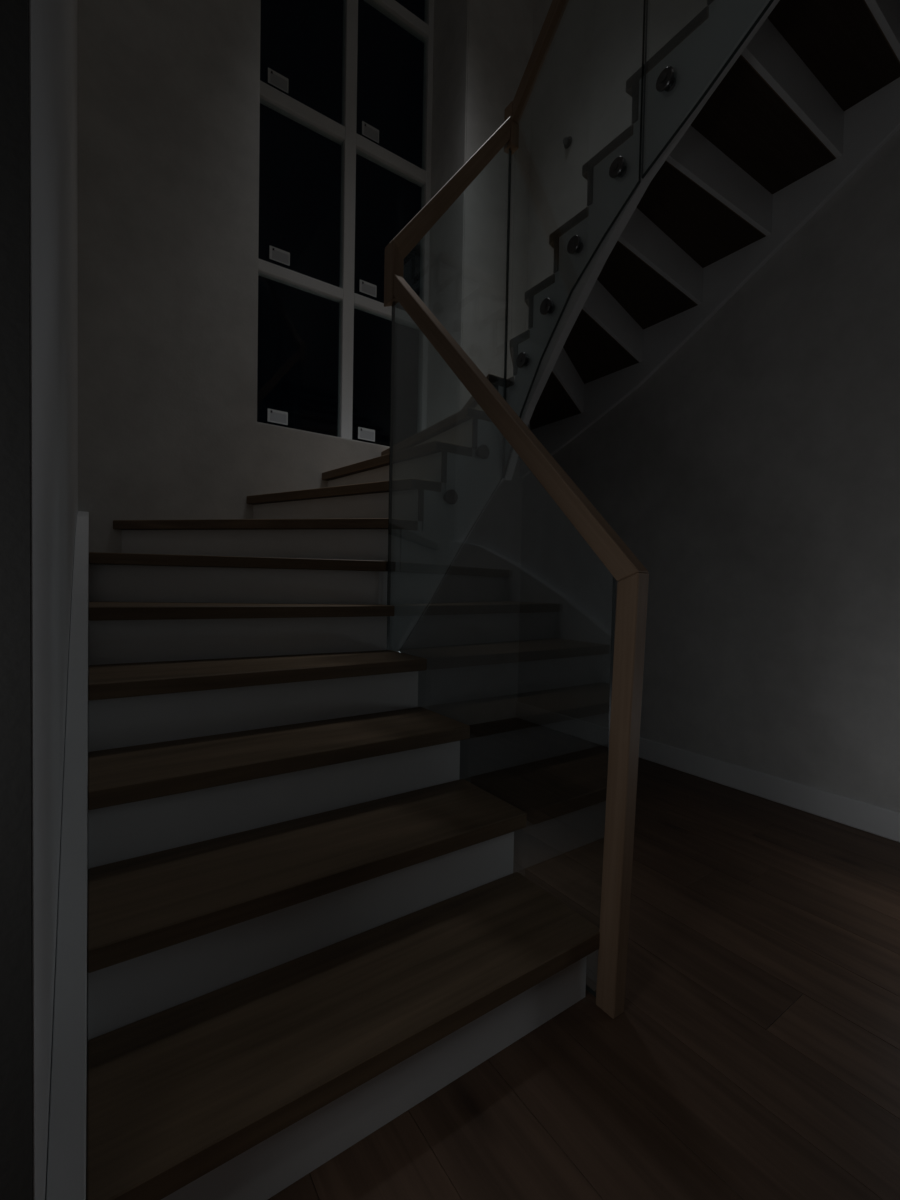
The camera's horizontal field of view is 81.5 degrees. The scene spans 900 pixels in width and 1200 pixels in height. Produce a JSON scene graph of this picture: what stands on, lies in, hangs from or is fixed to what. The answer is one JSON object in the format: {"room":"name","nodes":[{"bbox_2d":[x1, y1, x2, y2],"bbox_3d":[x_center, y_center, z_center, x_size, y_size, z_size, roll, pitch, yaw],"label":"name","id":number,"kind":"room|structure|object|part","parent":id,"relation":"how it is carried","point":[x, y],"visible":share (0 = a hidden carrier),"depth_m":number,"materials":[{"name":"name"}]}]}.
{"room":"stairwell","nodes":[
{"label":"stairwell","id":0,"kind":"room"},
{"bbox_2d":[0,0,32,1199],"bbox_3d":[-2.017,-0.596,-0.642,3.957,3.120,0.012,0,2,-35],"label":"wall partition","id":1,"kind":"structure","parent":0,"point":[16,979],"depth_m":0.49,"materials":[{"name":"grey paint"}]},
{"bbox_2d":[29,0,77,1199],"bbox_3d":[-1.069,-2.075,1.347,0.140,6.000,2.288,0,2,-35],"label":"wall","id":2,"kind":"structure","parent":0,"point":[53,24],"depth_m":0.71,"materials":[{"name":"white paint"}]},
{"bbox_2d":[77,0,533,724],"bbox_3d":[-0.747,-2.123,3.261,2.842,6.000,0.500,0,2,-35],"label":"wall","id":3,"kind":"structure","parent":0,"point":[169,428],"depth_m":2.69,"materials":[{"name":"grey paint"}]},
{"bbox_2d":[258,0,433,441],"bbox_3d":[-0.714,-2.802,3.517,1.334,3.655,0.070,0,2,-35],"label":"window","id":4,"kind":"structure","parent":3,"relation":"in","point":[345,135],"depth_m":3.53,"materials":[{"name":"white paint"}]},
{"bbox_2d":[87,717,899,1199],"bbox_3d":[-0.129,1.041,-1.000,6.660,0.060,7.430,0,2,-35],"label":"floor","id":5,"kind":"structure","parent":0,"point":[753,1051],"depth_m":1.17,"materials":[{"name":"brown wood"}]},
{"bbox_2d":[46,0,899,1199],"bbox_3d":[0.139,-0.772,2.099,2.700,3.400,2.507,0,2,-35],"label":"staircase","id":6,"kind":"structure","parent":5,"relation":"on","point":[289,921],"depth_m":1.44,"materials":[{"name":"brown wood"}]},
{"bbox_2d":[387,147,510,651],"bbox_3d":[0.008,-0.939,2.302,0.601,2.478,0.045,0,2,-35],"label":"glass panel","id":7,"kind":"object","parent":6,"relation":"attached to","point":[451,497],"visible":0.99,"depth_m":2.39,"materials":[{"name":"glass"}]},
{"bbox_2d":[387,301,615,996],"bbox_3d":[0.069,-0.154,1.670,0.012,2.178,1.110,0,2,-35],"label":"glass panel","id":8,"kind":"object","parent":6,"relation":"attached to","point":[589,989],"visible":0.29,"depth_m":2.11,"materials":[{"name":"clear glass"}]},
{"bbox_2d":[384,0,648,1018],"bbox_3d":[0.428,-1.367,1.698,0.667,4.623,1.504,0,2,-35],"label":"handrail","id":9,"kind":"object","parent":6,"relation":"attached to","point":[632,577],"visible":0.95,"depth_m":1.22,"materials":[{"name":"brown wood"}]},
{"bbox_3d":[0.025,-1.802,2.278,0.077,1.042,0.040,43,-21,-28],"label":"rail","id":10,"kind":"part","parent":9,"relation":"part of","materials":[{"name":"brown wood"}]},
{"bbox_3d":[0.099,-0.654,1.625,0.040,1.654,0.060,0,-42,-35],"label":"rail","id":11,"kind":"part","parent":9,"relation":"part of","materials":[{"name":"brown wood"}]},
{"bbox_3d":[0.728,-2.934,1.806,0.040,0.062,2.073,0,-42,-35],"label":"rail","id":12,"kind":"part","parent":9,"relation":"part of","materials":[{"name":"brown wood"}]},
{"bbox_3d":[0.393,0.449,1.199,0.040,1.023,0.056,0,4,-35],"label":"newel post","id":13,"kind":"part","parent":9,"relation":"part of","materials":[{"name":"brown wood"}]},
{"bbox_2d":[503,0,645,477],"bbox_3d":[0.482,-1.738,2.166,0.045,2.340,0.719,0,2,-35],"label":"glass panel","id":14,"kind":"object","parent":6,"relation":"attached to","point":[618,168],"visible":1,"depth_m":2.12,"materials":[{"name":"glass"}]},
{"bbox_2d":[641,0,773,178],"bbox_3d":[0.920,-2.556,1.530,0.045,2.124,0.749,0,2,-35],"label":"glass panel","id":15,"kind":"object","parent":6,"relation":"attached to","point":[666,81],"visible":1,"depth_m":1.78,"materials":[{"name":"glass"}]},
{"bbox_2d":[518,0,899,811],"bbox_3d":[2.612,-1.996,1.067,0.200,6.000,7.930,0,2,-35],"label":"wall","id":16,"kind":"structure","parent":0,"point":[753,477],"depth_m":2.58,"materials":[{"name":"grey paint"}]},
{"bbox_2d":[563,136,571,148],"bbox_3d":[0.783,-3.081,3.510,0.038,0.068,0.068,0,2,-35],"label":"wall fitting","id":17,"kind":"object","parent":16,"relation":"attached to","point":[567,141],"visible":1,"depth_m":3.50,"materials":[{"name":"metal"}]},
{"bbox_3d":[0.778,-3.081,3.507,0.026,0.040,0.040,0,2,-35],"label":"knob","id":18,"kind":"part","parent":17,"relation":"part of","materials":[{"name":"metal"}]},
{"bbox_2d":[516,702,899,842],"bbox_3d":[2.607,0.952,0.882,0.018,0.118,7.430,0,2,-35],"label":"baseboard","id":19,"kind":"structure","parent":16,"relation":"attached to","point":[871,818],"depth_m":2.54,"materials":[{"name":"white paint"}]}
]}

